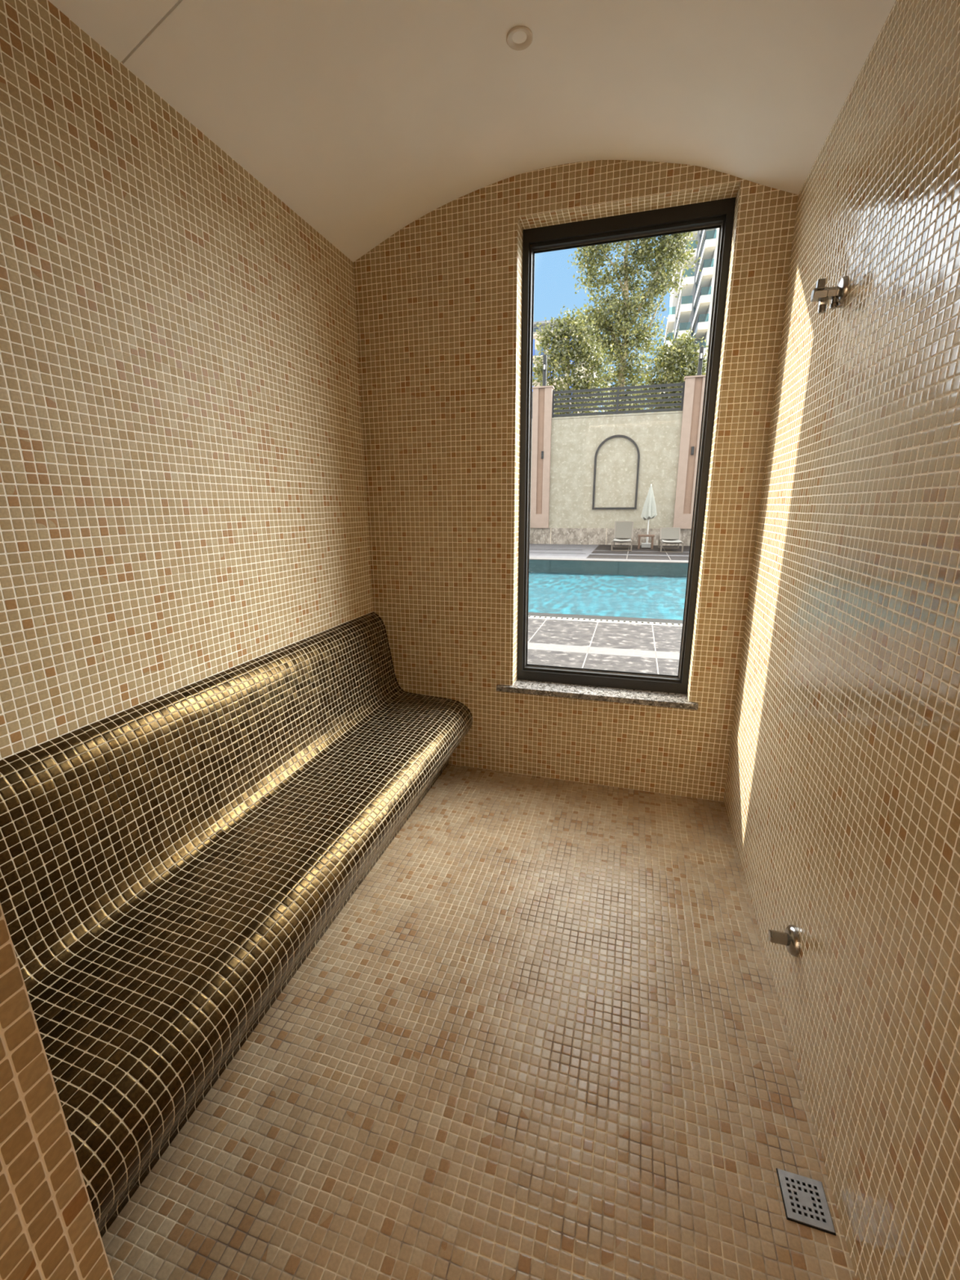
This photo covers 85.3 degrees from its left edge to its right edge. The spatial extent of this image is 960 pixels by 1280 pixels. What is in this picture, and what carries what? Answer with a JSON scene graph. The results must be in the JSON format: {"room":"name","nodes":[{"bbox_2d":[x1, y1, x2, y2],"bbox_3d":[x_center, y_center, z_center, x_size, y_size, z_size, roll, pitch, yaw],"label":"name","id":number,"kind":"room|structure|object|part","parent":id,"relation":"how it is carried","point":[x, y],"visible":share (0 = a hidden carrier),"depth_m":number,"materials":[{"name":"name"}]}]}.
{"room":"spa","nodes":[
{"label":"spa","id":0,"kind":"room"},
{"bbox_2d":[0,902,114,1279],"bbox_3d":[-0.325,-0.113,0.136,2.314,3.300,0.404,4,15,16],"label":"wall","id":1,"kind":"structure","parent":0,"point":[49,1229],"depth_m":0.51,"materials":[{"name":"tile"}]},
{"bbox_2d":[0,0,373,759],"bbox_3d":[-1.065,-0.480,1.592,0.150,3.300,3.190,4,15,16],"label":"wall","id":2,"kind":"structure","parent":0,"point":[183,490],"depth_m":1.54,"materials":[{"name":"tile"}]},
{"bbox_2d":[48,0,896,262],"bbox_3d":[-0.089,-1.767,0.896,2.230,0.772,2.860,4,15,16],"label":"ceiling","id":3,"kind":"structure","parent":0,"point":[366,118],"depth_m":1.67,"materials":[{"name":"paint"}]},
{"bbox_2d":[506,25,533,50],"bbox_3d":[0.123,-1.867,1.614,0.082,0.012,0.082,4,15,16],"label":"recessed light","id":4,"kind":"object","parent":3,"relation":"in","point":[510,42],"visible":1,"depth_m":1.61,"materials":[{"name":"beige plastic"}]},
{"bbox_2d":[101,764,856,1279],"bbox_3d":[-0.581,1.624,-0.193,2.700,0.100,6.940,4,15,16],"label":"floor","id":5,"kind":"structure","parent":0,"point":[544,1036],"depth_m":1.37,"materials":[{"name":"tile"}]},
{"bbox_2d":[0,611,472,1237],"bbox_3d":[-0.658,0.574,1.908,0.590,0.897,2.372,4,15,16],"label":"tiled bench","id":6,"kind":"object","parent":5,"relation":"on","point":[170,863],"visible":1,"depth_m":1.44,"materials":[{"name":"tile"}]},
{"bbox_3d":[-0.843,0.355,1.908,0.206,0.470,2.372,4,15,16],"label":"backrest","id":7,"kind":"part","parent":6,"relation":"part of","materials":[{"name":"tile"}]},
{"bbox_2d":[776,1168,835,1235],"bbox_3d":[0.710,1.224,1.139,0.092,0.004,0.092,4,15,16],"label":"floor drain","id":8,"kind":"object","parent":5,"relation":"on","point":[805,1202],"visible":1,"depth_m":1.13,"materials":[{"name":"metal"}]},
{"bbox_2d":[353,160,798,801],"bbox_3d":[0.391,-0.808,2.644,2.700,3.400,0.240,4,15,16],"label":"wall","id":9,"kind":"structure","parent":0,"point":[438,300],"depth_m":2.58,"materials":[{"name":"tile"}]},
{"bbox_2d":[496,197,735,710],"bbox_3d":[0.612,-0.791,2.555,1.030,2.222,0.248,4,15,16],"label":"window","id":10,"kind":"structure","parent":9,"relation":"in","point":[600,685],"depth_m":2.53,"materials":[{"name":"black metal"}]},
{"bbox_3d":[0.617,0.270,2.826,1.030,0.031,0.248,4,15,16],"label":"sill","id":11,"kind":"part","parent":10,"relation":"part of","materials":[{"name":"stone"}]},
{"bbox_2d":[723,0,959,1279],"bbox_3d":[0.370,0.119,-0.786,0.150,3.300,7.091,4,15,16],"label":"wall","id":12,"kind":"structure","parent":0,"point":[842,798],"depth_m":1.15,"materials":[{"name":"tile"}]},
{"bbox_2d":[768,924,799,956],"bbox_3d":[0.870,0.857,1.497,0.070,0.081,0.081,4,15,16],"label":"outlet","id":13,"kind":"object","parent":12,"relation":"attached to","point":[790,938],"visible":1,"depth_m":1.48,"materials":[{"name":"silver metal"}]},
{"bbox_2d":[810,275,848,314],"bbox_3d":[0.988,-0.979,1.480,0.078,0.086,0.076,4,15,16],"label":"shower valve","id":14,"kind":"object","parent":12,"relation":"attached to","point":[821,294],"visible":1,"depth_m":1.47,"materials":[{"name":"silver metal"}]},
{"bbox_3d":[0.967,-1.008,1.479,0.020,0.025,0.020,4,15,16],"label":"handle","id":15,"kind":"part","parent":14,"relation":"part of","materials":[{"name":"silver metal"}]},
{"bbox_2d":[817,297,828,314],"bbox_3d":[0.979,-0.955,1.489,0.020,0.036,0.022,4,15,16],"label":"outlet","id":16,"kind":"object","parent":14,"relation":"attached to","point":[822,301],"depth_m":1.48,"materials":[{"name":"silver metal"}]},
{"label":"outside","id":17,"kind":"structure","parent":0,"visible":0},
{"bbox_3d":[22.743,-17.158,75.766,160.000,0.900,118.170,4,15,16],"label":"ground","id":18,"kind":"structure","parent":17,"visible":0},
{"bbox_2d":[532,317,600,416],"bbox_3d":[4.511,-32.898,83.942,27.500,27.149,16.700,4,15,16],"label":"apartment block","id":19,"kind":"object","parent":18,"relation":"on","point":[535,352],"visible":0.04,"depth_m":72.82,"materials":[{"name":"beige"}]},
{"bbox_3d":[7.181,-40.934,73.311,1.000,2.400,0.170,4,15,16],"label":"blue panel","id":20,"kind":"part","parent":19,"relation":"part of","materials":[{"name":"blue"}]},
{"bbox_2d":[532,304,622,417],"bbox_3d":[4.189,-9.419,23.641,4.617,10.073,3.186,1,14,6],"label":"plane tree","id":21,"kind":"object","parent":18,"relation":"on","point":[580,349],"visible":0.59,"depth_m":22.68,"materials":[{"name":"green plant"}]},
{"bbox_2d":[563,231,706,415],"bbox_3d":[7.373,-14.100,25.764,6.242,18.055,4.062,7,16,27],"label":"plane tree","id":22,"kind":"object","parent":18,"relation":"on","point":[622,325],"visible":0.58,"depth_m":25.01,"materials":[{"name":"green plant"}]},
{"bbox_2d":[626,328,708,413],"bbox_3d":[8.244,-8.544,22.676,4.061,8.808,2.842,4,15,16],"label":"plane tree","id":23,"kind":"object","parent":18,"relation":"on","point":[673,353],"visible":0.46,"depth_m":21.52,"materials":[{"name":"green plant"}]},
{"bbox_2d":[659,227,719,412],"bbox_3d":[31.264,-40.317,74.329,9.850,46.000,25.000,4,15,16],"label":"apartment tower","id":24,"kind":"structure","parent":18,"relation":"on","point":[691,308],"depth_m":64.75,"materials":[{"name":"grey concrete"}]},
{"bbox_3d":[26.148,-42.608,68.757,0.040,0.860,11.940,4,15,16],"label":"rail","id":25,"kind":"part","parent":24,"relation":"part of","materials":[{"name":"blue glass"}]},
{"bbox_3d":[26.133,-45.389,68.047,0.040,0.860,11.940,4,15,16],"label":"rail","id":26,"kind":"part","parent":24,"relation":"part of","materials":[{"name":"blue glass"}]},
{"bbox_3d":[27.941,-40.061,67.901,0.040,0.860,10.940,4,15,16],"label":"rail","id":27,"kind":"part","parent":24,"relation":"part of","materials":[{"name":"blue glass"}]},
{"bbox_3d":[27.926,-42.842,67.191,0.040,0.860,10.940,4,15,16],"label":"rail","id":28,"kind":"part","parent":24,"relation":"part of","materials":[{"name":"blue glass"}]},
{"bbox_3d":[27.911,-45.623,66.482,0.040,0.860,10.940,4,15,16],"label":"rail","id":29,"kind":"part","parent":24,"relation":"part of","materials":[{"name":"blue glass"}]},
{"bbox_3d":[27.896,-48.404,65.772,0.040,0.860,10.940,4,15,16],"label":"rail","id":30,"kind":"part","parent":24,"relation":"part of","materials":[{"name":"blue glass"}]},
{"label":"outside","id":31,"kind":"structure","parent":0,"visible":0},
{"bbox_2d":[528,615,682,626],"bbox_3d":[1.960,-0.086,6.857,28.000,0.301,0.170,4,15,16],"label":"grate","id":32,"kind":"object","parent":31,"point":[529,616],"visible":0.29,"depth_m":6.92,"materials":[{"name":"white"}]},
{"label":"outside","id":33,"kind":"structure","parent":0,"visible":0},
{"bbox_2d":[527,642,679,659],"bbox_3d":[1.535,0.275,5.454,28.000,0.300,0.270,4,15,16],"label":"band","id":34,"kind":"object","parent":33,"point":[616,651],"visible":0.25,"depth_m":5.48,"materials":[{"name":"stone"}]},
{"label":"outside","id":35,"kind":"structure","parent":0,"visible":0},
{"bbox_2d":[528,612,683,623],"bbox_3d":[2.018,-0.135,7.052,28.000,0.300,0.250,4,15,16],"label":"pool coping","id":36,"kind":"object","parent":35,"point":[533,614],"visible":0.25,"depth_m":7.08,"materials":[{"name":"stone"}]},
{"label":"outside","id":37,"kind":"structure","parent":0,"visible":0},
{"bbox_2d":[527,617,682,675],"bbox_3d":[1.377,0.410,4.928,28.000,0.300,3.980,4,15,16],"label":"pool deck","id":38,"kind":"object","parent":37,"point":[571,633],"visible":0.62,"depth_m":5.81,"materials":[{"name":"stone"}]},
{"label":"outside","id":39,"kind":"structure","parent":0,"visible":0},
{"bbox_2d":[528,572,686,620],"bbox_3d":[3.147,-0.714,10.876,28.000,0.320,7.770,4,15,16],"label":"swimming pool","id":40,"kind":"structure","parent":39,"point":[652,597],"depth_m":11.20,"materials":[{"name":"blue liquid"}]},
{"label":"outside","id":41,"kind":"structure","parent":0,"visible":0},
{"bbox_2d":[528,560,688,577],"bbox_3d":[4.246,-1.823,14.471,28.000,0.680,0.060,4,15,16],"label":"pool","id":42,"kind":"object","parent":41,"point":[658,569],"visible":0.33,"depth_m":14.58,"materials":[{"name":"tile"}]},
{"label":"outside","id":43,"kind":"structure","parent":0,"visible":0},
{"bbox_2d":[528,543,689,563],"bbox_3d":[5.161,-2.710,17.474,28.000,0.504,6.580,4,15,16],"label":"terrace","id":44,"kind":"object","parent":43,"point":[594,553],"visible":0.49,"depth_m":16.79,"materials":[{"name":"stone"}]},
{"bbox_2d":[529,410,691,546],"bbox_3d":[6.076,-5.967,19.916,28.000,5.000,0.310,4,15,16],"label":"wall","id":45,"kind":"structure","parent":44,"relation":"on","point":[575,441],"depth_m":20.03,"materials":[{"name":"paint"}]},
{"bbox_2d":[530,385,554,528],"bbox_3d":[2.434,-7.135,20.626,0.810,5.270,0.420,4,15,16],"label":"wall pillar","id":46,"kind":"structure","parent":45,"relation":"attached to","point":[542,402],"depth_m":20.45,"materials":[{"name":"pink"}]},
{"bbox_2d":[542,354,546,386],"bbox_3d":[2.458,-10.212,19.780,0.130,1.110,0.160,4,15,16],"label":"lamp","id":47,"kind":"object","parent":46,"relation":"on","point":[544,357],"visible":0.91,"depth_m":19.73,"materials":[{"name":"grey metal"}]},
{"bbox_2d":[591,435,639,509],"bbox_3d":[5.201,-6.391,19.908,1.670,2.715,0.075,4,15,16],"label":"arch frame","id":48,"kind":"object","parent":45,"relation":"attached to","point":[613,436],"visible":1,"depth_m":19.89,"materials":[{"name":"black metal"}]},
{"bbox_2d":[551,381,684,417],"bbox_3d":[5.073,-8.932,19.442,4.760,0.990,0.090,4,15,16],"label":"fence","id":49,"kind":"object","parent":45,"relation":"on","point":[618,388],"visible":0.99,"depth_m":19.39,"materials":[{"name":"grey metal"}]},
{"bbox_3d":[2.822,-9.084,20.083,0.070,0.990,0.090,4,15,16],"label":"post","id":50,"kind":"part","parent":49,"relation":"part of","materials":[{"name":"grey metal"}]},
{"bbox_3d":[5.135,-8.928,19.424,0.070,0.990,0.090,4,15,16],"label":"post","id":51,"kind":"part","parent":49,"relation":"part of","materials":[{"name":"grey metal"}]},
{"bbox_3d":[7.323,-8.781,18.801,0.070,0.990,0.090,4,15,16],"label":"post","id":52,"kind":"part","parent":49,"relation":"part of","materials":[{"name":"grey metal"}]},
{"bbox_2d":[672,374,706,528],"bbox_3d":[7.713,-6.780,19.122,0.850,5.270,0.420,4,15,16],"label":"wall pillar","id":53,"kind":"structure","parent":45,"relation":"attached to","point":[694,390],"depth_m":18.96,"materials":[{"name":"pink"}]},
{"bbox_2d":[690,446,693,454],"bbox_3d":[7.723,-6.881,18.934,0.090,0.280,0.095,4,15,16],"label":"wall light","id":54,"kind":"object","parent":53,"relation":"attached to","point":[692,447],"visible":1,"depth_m":18.90,"materials":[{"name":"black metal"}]},
{"bbox_2d":[697,346,703,375],"bbox_3d":[7.746,-9.773,18.295,0.130,0.940,0.160,4,15,16],"label":"lamp","id":55,"kind":"object","parent":53,"relation":"on","point":[701,348],"visible":0.97,"depth_m":18.25,"materials":[{"name":"grey metal"}]},
{"bbox_2d":[610,521,633,551],"bbox_3d":[5.067,-3.705,18.473,0.684,0.940,1.899,4,15,16],"label":"sun lounger","id":56,"kind":"object","parent":44,"relation":"on","point":[623,531],"visible":1,"depth_m":18.93,"materials":[{"name":"grey metal"}]},
{"bbox_3d":[5.066,-3.544,18.509,0.660,0.050,1.850,4,15,16],"label":"frame","id":57,"kind":"part","parent":56,"relation":"part of","materials":[{"name":"grey metal"}]},
{"bbox_3d":[5.233,-4.002,18.987,0.660,0.620,0.573,4,15,16],"label":"frame","id":58,"kind":"part","parent":56,"relation":"part of","materials":[{"name":"grey metal"}]},
{"bbox_3d":[11.314,-2.608,15.963,15.350,0.010,5.780,4,15,16],"label":"dark panel","id":59,"kind":"part","parent":44,"relation":"part of","materials":[{"name":"grey stone"}]},
{"bbox_2d":[637,534,654,549],"bbox_3d":[5.936,-3.522,18.656,0.555,0.485,0.500,4,15,16],"label":"side table","id":60,"kind":"object","parent":44,"relation":"on","point":[652,536],"visible":1,"depth_m":18.41,"materials":[{"name":"brown wood"}]},
{"bbox_3d":[5.663,-3.458,18.545,0.070,0.420,0.070,4,15,16],"label":"leg","id":61,"kind":"part","parent":60,"relation":"part of","materials":[{"name":"brown wood"}]},
{"bbox_3d":[6.095,-3.429,18.422,0.070,0.420,0.070,4,15,16],"label":"leg","id":62,"kind":"part","parent":60,"relation":"part of","materials":[{"name":"brown wood"}]},
{"bbox_2d":[640,484,657,547],"bbox_3d":[6.146,-4.509,18.952,0.530,2.250,0.530,11,18,37],"label":"parasol","id":63,"kind":"object","parent":44,"relation":"on","point":[649,510],"visible":0.88,"depth_m":18.77,"materials":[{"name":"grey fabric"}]},
{"bbox_2d":[657,527,684,552],"bbox_3d":[6.526,-3.442,17.829,0.704,0.733,1.897,4,15,16],"label":"sun lounger","id":64,"kind":"object","parent":44,"relation":"on","point":[667,535],"visible":1,"depth_m":18.27,"materials":[{"name":"beige fabric"}]},
{"bbox_3d":[6.692,-3.738,18.345,0.680,0.416,0.567,4,15,16],"label":"frame","id":65,"kind":"part","parent":64,"relation":"part of","materials":[{"name":"beige fabric"}]},
{"bbox_3d":[6.525,-3.381,17.841,0.680,0.050,1.850,4,15,16],"label":"frame","id":66,"kind":"part","parent":64,"relation":"part of","materials":[{"name":"grey metal"}]}
]}

